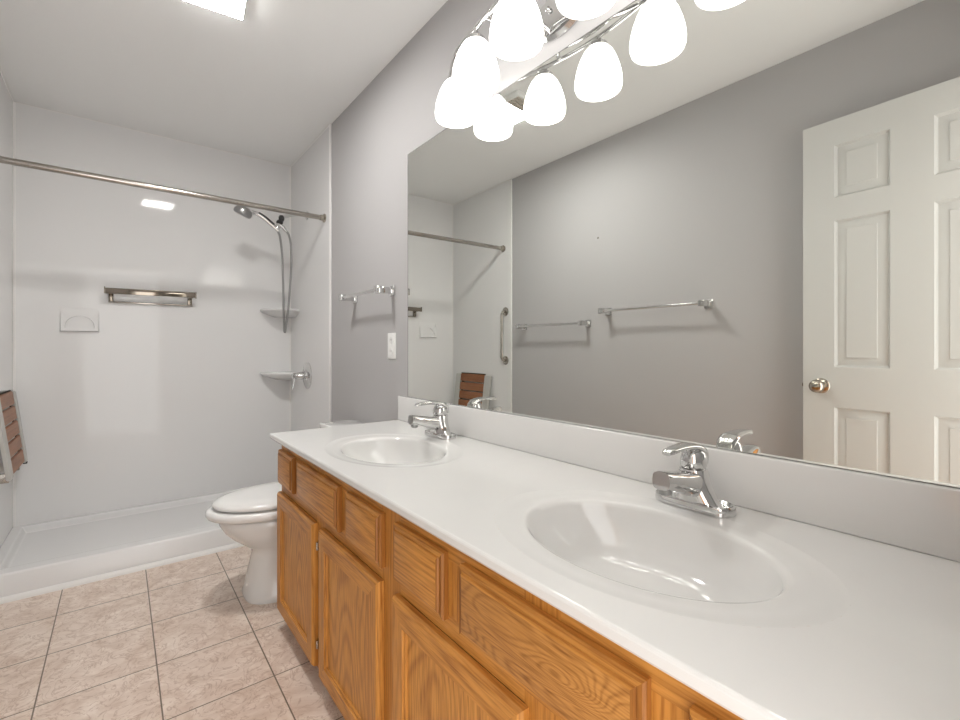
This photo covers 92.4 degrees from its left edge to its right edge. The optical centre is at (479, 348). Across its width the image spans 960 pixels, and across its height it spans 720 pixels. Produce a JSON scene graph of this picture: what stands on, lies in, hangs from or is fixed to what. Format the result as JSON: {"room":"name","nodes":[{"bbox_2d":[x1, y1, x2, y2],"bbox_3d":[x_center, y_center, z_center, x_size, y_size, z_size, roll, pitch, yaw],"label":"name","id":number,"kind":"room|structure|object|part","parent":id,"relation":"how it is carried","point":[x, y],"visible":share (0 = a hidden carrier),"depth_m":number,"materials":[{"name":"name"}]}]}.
{"room":"bathroom","nodes":[
{"label":"bathroom","id":0,"kind":"room"},
{"bbox_2d":[0,546,344,719],"bbox_3d":[-0.882,1.095,1.570,1.690,0.060,3.880,0,0,-38],"label":"floor","id":1,"kind":"structure","parent":0,"point":[182,640],"depth_m":1.60,"materials":[{"name":"beige tile"}]},
{"bbox_2d":[0,67,331,597],"bbox_3d":[-1.751,-0.155,2.680,1.490,2.440,0.860,0,0,-38],"label":"shower stall","id":2,"kind":"object","parent":1,"relation":"on","point":[136,418],"visible":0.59,"depth_m":2.86,"materials":[{"name":"white plastic"}]},
{"bbox_3d":[-2.343,-0.195,2.232,0.006,2.358,0.836,0,0,-38],"label":"panel","id":3,"kind":"part","parent":2,"relation":"part of","materials":[{"name":"white plastic"}]},
{"bbox_2d":[0,390,27,483],"bbox_3d":[-2.352,0.427,2.304,0.069,0.425,0.504,0,0,-38],"label":"shower seat","id":4,"kind":"object","parent":2,"relation":"attached to","point":[8,398],"visible":1,"depth_m":2.27,"materials":[{"name":"brown wood"}]},
{"bbox_3d":[-2.219,0.419,2.140,0.062,0.384,0.082,0,0,-38],"label":"frame","id":5,"kind":"part","parent":4,"relation":"part of","materials":[{"name":"grey plastic"}]},
{"bbox_3d":[-2.483,0.419,2.477,0.062,0.384,0.070,0,0,-38],"label":"frame","id":6,"kind":"part","parent":4,"relation":"part of","materials":[{"name":"grey plastic"}]},
{"bbox_3d":[-2.361,-0.171,2.714,0.178,0.140,0.023,0,0,-38],"label":"soap dish","id":7,"kind":"part","parent":2,"relation":"part of","materials":[{"name":"white plastic"}]},
{"bbox_2d":[0,487,246,597],"bbox_3d":[-1.746,1.007,2.674,1.477,0.116,0.844,0,0,-38],"label":"shower tray","id":8,"kind":"object","parent":2,"relation":"attached to","point":[58,546],"depth_m":2.44,"materials":[{"name":"white plastic"}]},
{"bbox_2d":[0,542,243,603],"bbox_3d":[-1.481,1.054,2.334,1.488,0.022,0.016,0,0,-38],"label":"trim","id":9,"kind":"structure","parent":8,"relation":"attached to","point":[19,596],"depth_m":2.15,"materials":[{"name":"white"}]},
{"bbox_2d":[104,286,196,306],"bbox_3d":[-2.067,-0.327,2.901,0.469,0.088,0.091,0,0,-38],"label":"shower towel bar","id":10,"kind":"object","parent":2,"relation":"attached to","point":[110,291],"visible":1,"depth_m":2.87,"materials":[{"name":"silver metal"}]},
{"bbox_3d":[-2.042,-0.349,2.869,0.456,0.040,0.006,0,0,-38],"label":"flat rail","id":11,"kind":"part","parent":10,"relation":"part of","materials":[{"name":"silver metal"}]},
{"bbox_3d":[-2.088,-0.288,2.931,0.436,0.010,0.018,0,0,-38],"label":"rail","id":12,"kind":"part","parent":10,"relation":"part of","materials":[{"name":"silver metal"}]},
{"bbox_3d":[-2.011,-0.194,3.012,1.478,2.360,0.016,0,0,-38],"label":"panel","id":13,"kind":"part","parent":2,"relation":"part of","materials":[{"name":"white plastic"}]},
{"bbox_2d":[0,156,325,222],"bbox_3d":[-1.555,-0.824,2.430,1.477,0.064,0.056,0,0,-38],"label":"shower curtain rod","id":14,"kind":"object","parent":2,"relation":"attached to","point":[5,160],"visible":1,"depth_m":2.33,"materials":[{"name":"silver metal"}]},
{"bbox_2d":[233,205,308,332],"bbox_3d":[-1.349,-0.523,2.993,0.457,0.838,0.108,0,0,-38],"label":"shower","id":15,"kind":"object","parent":2,"relation":"attached to","point":[242,210],"visible":0.89,"depth_m":3.03,"materials":[{"name":"silver metal"}]},
{"bbox_3d":[-1.381,-0.822,2.964,0.170,0.114,0.028,0,0,-38],"label":"handle","id":16,"kind":"part","parent":15,"relation":"part of","materials":[{"name":"silver metal"}]},
{"bbox_3d":[-1.249,-0.900,3.099,0.171,0.083,0.060,0,0,-38],"label":"shower arm","id":17,"kind":"part","parent":15,"relation":"part of","materials":[{"name":"silver metal"}]},
{"bbox_2d":[260,371,298,379],"bbox_3d":[-1.443,0.195,3.311,0.215,0.055,0.215,0,0,-38],"label":"corner shelf","id":18,"kind":"object","parent":2,"relation":"attached to","point":[264,375],"depth_m":3.29,"materials":[{"name":"white plastic"}]},
{"bbox_2d":[260,308,299,317],"bbox_3d":[-1.443,-0.260,3.311,0.215,0.055,0.215,0,0,-38],"label":"corner shelf","id":19,"kind":"object","parent":2,"relation":"attached to","point":[264,312],"depth_m":3.29,"materials":[{"name":"white plastic"}]},
{"bbox_2d":[291,362,311,388],"bbox_3d":[-1.221,0.181,3.114,0.108,0.180,0.180,0,0,-38],"label":"shower valve","id":20,"kind":"object","parent":2,"relation":"attached to","point":[306,375],"visible":1,"depth_m":3.10,"materials":[{"name":"silver metal"}]},
{"bbox_3d":[-1.174,-0.195,3.147,0.006,2.358,0.836,0,0,-38],"label":"panel","id":21,"kind":"part","parent":2,"relation":"part of","materials":[{"name":"white plastic"}]},
{"bbox_3d":[-0.915,-0.155,2.810,0.012,2.439,0.018,0,0,-38],"label":"edge trim","id":22,"kind":"part","parent":2,"relation":"part of","materials":[{"name":"white plastic"}]},
{"bbox_2d":[205,420,363,604],"bbox_3d":[-0.842,0.724,2.115,0.729,0.683,0.410,0,0,-38],"label":"toilet","id":23,"kind":"object","parent":1,"relation":"on","point":[248,516],"visible":0.34,"depth_m":1.92,"materials":[{"name":"white porcelain"}]},
{"bbox_3d":[-0.920,0.683,2.048,0.524,0.035,0.378,0,0,-38],"label":"seat","id":24,"kind":"part","parent":23,"relation":"part of","materials":[{"name":"white plastic"}]},
{"bbox_3d":[-0.911,0.645,2.055,0.501,0.028,0.354,0,0,-38],"label":"lid","id":25,"kind":"part","parent":23,"relation":"part of","materials":[{"name":"white plastic"}]},
{"bbox_3d":[-0.631,0.397,2.281,0.193,0.030,0.410,0,0,-38],"label":"tank lid","id":26,"kind":"part","parent":23,"relation":"part of","materials":[{"name":"white ceramic"}]},
{"bbox_2d":[277,446,794,719],"bbox_3d":[0.021,0.704,1.181,0.544,0.722,1.902,0,0,-38],"label":"vanity cabinet","id":27,"kind":"object","parent":1,"relation":"on","point":[396,621],"visible":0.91,"depth_m":0.92,"materials":[{"name":"brown wood"}]},
{"bbox_3d":[-0.714,0.449,1.693,0.019,0.127,0.182,0,0,-38],"label":"drawer","id":28,"kind":"part","parent":27,"relation":"part of","materials":[{"name":"brown wood"}]},
{"bbox_3d":[-0.640,0.769,1.604,0.007,0.330,0.295,0,0,-38],"label":"panel","id":29,"kind":"part","parent":27,"relation":"part of","materials":[{"name":"brown wood"}]},
{"bbox_3d":[-0.643,0.769,1.602,0.019,0.447,0.412,0,0,-38],"label":"door","id":30,"kind":"part","parent":27,"relation":"part of","materials":[{"name":"brown wood"}]},
{"bbox_3d":[-0.508,0.449,1.430,0.019,0.127,0.373,0,0,-38],"label":"drawer","id":31,"kind":"part","parent":27,"relation":"part of","materials":[{"name":"brown wood"}]},
{"bbox_3d":[-0.356,0.769,1.240,0.007,0.330,0.287,0,0,-38],"label":"panel","id":32,"kind":"part","parent":27,"relation":"part of","materials":[{"name":"brown wood"}]},
{"bbox_3d":[-0.358,0.769,1.238,0.019,0.447,0.404,0,0,-38],"label":"door","id":33,"kind":"part","parent":27,"relation":"part of","materials":[{"name":"brown wood"}]},
{"bbox_3d":[-0.294,0.449,1.157,0.019,0.127,0.210,0,0,-38],"label":"drawer","id":34,"kind":"part","parent":27,"relation":"part of","materials":[{"name":"brown wood"}]},
{"bbox_3d":[-0.129,0.449,0.945,0.019,0.127,0.198,0,0,-38],"label":"drawer","id":35,"kind":"part","parent":27,"relation":"part of","materials":[{"name":"brown wood"}]},
{"bbox_3d":[-0.059,0.769,0.861,0.007,0.330,0.300,0,0,-38],"label":"panel","id":36,"kind":"part","parent":27,"relation":"part of","materials":[{"name":"brown wood"}]},
{"bbox_3d":[-0.061,0.769,0.859,0.019,0.447,0.417,0,0,-38],"label":"door","id":37,"kind":"part","parent":27,"relation":"part of","materials":[{"name":"brown wood"}]},
{"bbox_3d":[0.079,0.449,0.680,0.019,0.127,0.371,0,0,-38],"label":"drawer","id":38,"kind":"part","parent":27,"relation":"part of","materials":[{"name":"brown wood"}]},
{"bbox_2d":[270,396,959,719],"bbox_3d":[0.008,0.329,1.182,0.565,0.231,1.920,0,0,-38],"label":"countertop","id":39,"kind":"structure","parent":27,"relation":"on","point":[713,604],"depth_m":0.78,"materials":[{"name":"white stone"}]},
{"bbox_2d":[324,434,462,467],"bbox_3d":[-0.286,0.384,1.504,0.402,0.122,0.561,0,0,-38],"label":"basin","id":40,"kind":"object","parent":39,"relation":"in","point":[357,450],"depth_m":1.63,"materials":[{"name":"white ceramic"}]},
{"bbox_2d":[408,401,455,439],"bbox_3d":[-0.183,0.256,1.670,0.159,0.133,0.163,0,0,-38],"label":"faucet","id":41,"kind":"object","parent":39,"relation":"on","point":[437,425],"visible":1,"depth_m":1.66,"materials":[{"name":"silver metal"}]},
{"bbox_3d":[-0.191,0.269,1.664,0.139,0.071,0.056,0,0,-38],"label":"spout","id":42,"kind":"part","parent":41,"relation":"part of","materials":[{"name":"silver metal"}]},
{"bbox_3d":[-0.176,0.213,1.675,0.137,0.048,0.043,0,0,-38],"label":"lever","id":43,"kind":"part","parent":41,"relation":"part of","materials":[{"name":"silver metal"}]},
{"bbox_3d":[-0.148,0.314,1.698,0.061,0.018,0.163,0,0,-38],"label":"plate","id":44,"kind":"part","parent":41,"relation":"part of","materials":[{"name":"silver metal"}]},
{"bbox_2d":[494,489,850,627],"bbox_3d":[0.272,0.384,0.797,0.418,0.122,0.585,0,0,-38],"label":"basin","id":45,"kind":"object","parent":39,"relation":"in","point":[659,564],"depth_m":0.81,"materials":[{"name":"white ceramic"}]},
{"bbox_2d":[652,442,736,517],"bbox_3d":[0.405,0.256,0.920,0.159,0.133,0.163,0,0,-38],"label":"faucet","id":46,"kind":"object","parent":39,"relation":"on","point":[690,487],"visible":1,"depth_m":0.91,"materials":[{"name":"silver metal"}]},
{"bbox_3d":[0.397,0.269,0.914,0.139,0.071,0.056,0,0,-38],"label":"spout","id":47,"kind":"part","parent":46,"relation":"part of","materials":[{"name":"silver metal"}]},
{"bbox_3d":[0.411,0.213,0.925,0.137,0.048,0.043,0,0,-38],"label":"lever","id":48,"kind":"part","parent":46,"relation":"part of","materials":[{"name":"silver metal"}]},
{"bbox_3d":[0.440,0.314,0.947,0.061,0.018,0.163,0,0,-38],"label":"plate","id":49,"kind":"part","parent":46,"relation":"part of","materials":[{"name":"silver metal"}]},
{"bbox_3d":[0.285,0.449,0.417,0.019,0.127,0.195,0,0,-38],"label":"drawer","id":50,"kind":"part","parent":27,"relation":"part of","materials":[{"name":"brown wood"}]},
{"bbox_2d":[0,0,447,165],"bbox_3d":[-0.882,-1.405,1.570,1.690,0.060,3.880,0,0,-38],"label":"ceiling","id":51,"kind":"structure","parent":0,"point":[265,84],"depth_m":2.19,"materials":[{"name":"white paint"}]},
{"bbox_2d":[185,0,245,19],"bbox_3d":[-0.985,-1.355,1.700,0.221,0.040,0.288,0,0,-32],"label":"recessed light","id":52,"kind":"object","parent":51,"relation":"in","point":[234,8],"visible":1,"depth_m":1.80,"materials":[{"name":"white plastic"}]},
{"bbox_2d":[332,0,817,560],"bbox_3d":[-0.256,-0.155,2.060,0.100,2.440,3.880,0,0,-38],"label":"wall","id":53,"kind":"structure","parent":0,"point":[373,138],"depth_m":2.26,"materials":[{"name":"grey paint"}]},
{"bbox_2d":[339,285,394,302],"bbox_3d":[-0.581,-0.275,2.318,0.092,0.048,0.481,0,0,-38],"label":"towel bar","id":54,"kind":"object","parent":53,"relation":"attached to","point":[390,290],"visible":1,"depth_m":2.18,"materials":[{"name":"silver metal"}]},
{"bbox_3d":[-0.714,-0.275,2.489,0.092,0.048,0.048,0,0,-38],"label":"post","id":55,"kind":"part","parent":54,"relation":"part of","materials":[{"name":"silver metal"}]},
{"bbox_3d":[-0.605,-0.275,2.299,0.017,0.017,0.401,0,0,-38],"label":"rail","id":56,"kind":"part","parent":54,"relation":"part of","materials":[{"name":"silver metal"}]},
{"bbox_3d":[-0.447,-0.275,2.148,0.092,0.048,0.048,0,0,-38],"label":"post","id":57,"kind":"part","parent":54,"relation":"part of","materials":[{"name":"silver metal"}]},
{"bbox_2d":[388,333,395,358],"bbox_3d":[-0.419,-0.015,2.179,0.009,0.123,0.080,0,0,-38],"label":"wall outlet","id":58,"kind":"object","parent":53,"relation":"attached to","point":[391,336],"visible":1,"depth_m":2.17,"materials":[{"name":"white plastic"}]},
{"bbox_2d":[435,0,615,128],"bbox_3d":[0.145,-0.927,1.260,0.253,0.242,1.049,0,0,-38],"label":"vanity light","id":59,"kind":"object","parent":53,"relation":"attached to","point":[519,30],"visible":1,"depth_m":1.34,"materials":[{"name":"white glass"}]},
{"bbox_3d":[-0.084,-0.873,1.613,0.147,0.133,0.147,0,0,-38],"label":"lamp shade","id":60,"kind":"part","parent":59,"relation":"part of","materials":[{"name":"white glass"}]},
{"bbox_3d":[0.163,-1.006,1.274,0.114,0.046,1.049,0,0,-38],"label":"bow rail","id":61,"kind":"part","parent":59,"relation":"part of","materials":[{"name":"silver metal"}]},
{"bbox_3d":[-0.013,-0.877,1.415,0.147,0.133,0.147,0,0,-38],"label":"lamp shade","id":62,"kind":"part","parent":59,"relation":"part of","materials":[{"name":"white glass"}]},
{"bbox_3d":[0.156,-0.986,1.268,0.141,0.038,1.048,0,0,-38],"label":"bow rail","id":63,"kind":"part","parent":59,"relation":"part of","materials":[{"name":"silver metal"}]},
{"bbox_3d":[0.098,-0.882,1.235,0.147,0.133,0.147,0,0,-38],"label":"lamp shade","id":64,"kind":"part","parent":59,"relation":"part of","materials":[{"name":"white glass"}]},
{"bbox_3d":[0.251,-0.888,1.079,0.147,0.133,0.147,0,0,-38],"label":"lamp shade","id":65,"kind":"part","parent":59,"relation":"part of","materials":[{"name":"white glass"}]},
{"bbox_2d":[398,396,959,561],"bbox_3d":[0.222,0.268,1.351,0.019,0.109,1.914,0,0,-38],"label":"backsplash","id":66,"kind":"structure","parent":53,"relation":"attached to","point":[921,517],"depth_m":0.89,"materials":[{"name":"white stone"}]},
{"bbox_2d":[408,0,959,487],"bbox_3d":[0.248,-0.328,1.330,0.005,1.084,1.848,0,0,-38],"label":"wall mirror","id":67,"kind":"object","parent":53,"relation":"attached to","point":[733,225],"visible":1,"depth_m":1.00,"materials":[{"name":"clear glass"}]}
]}

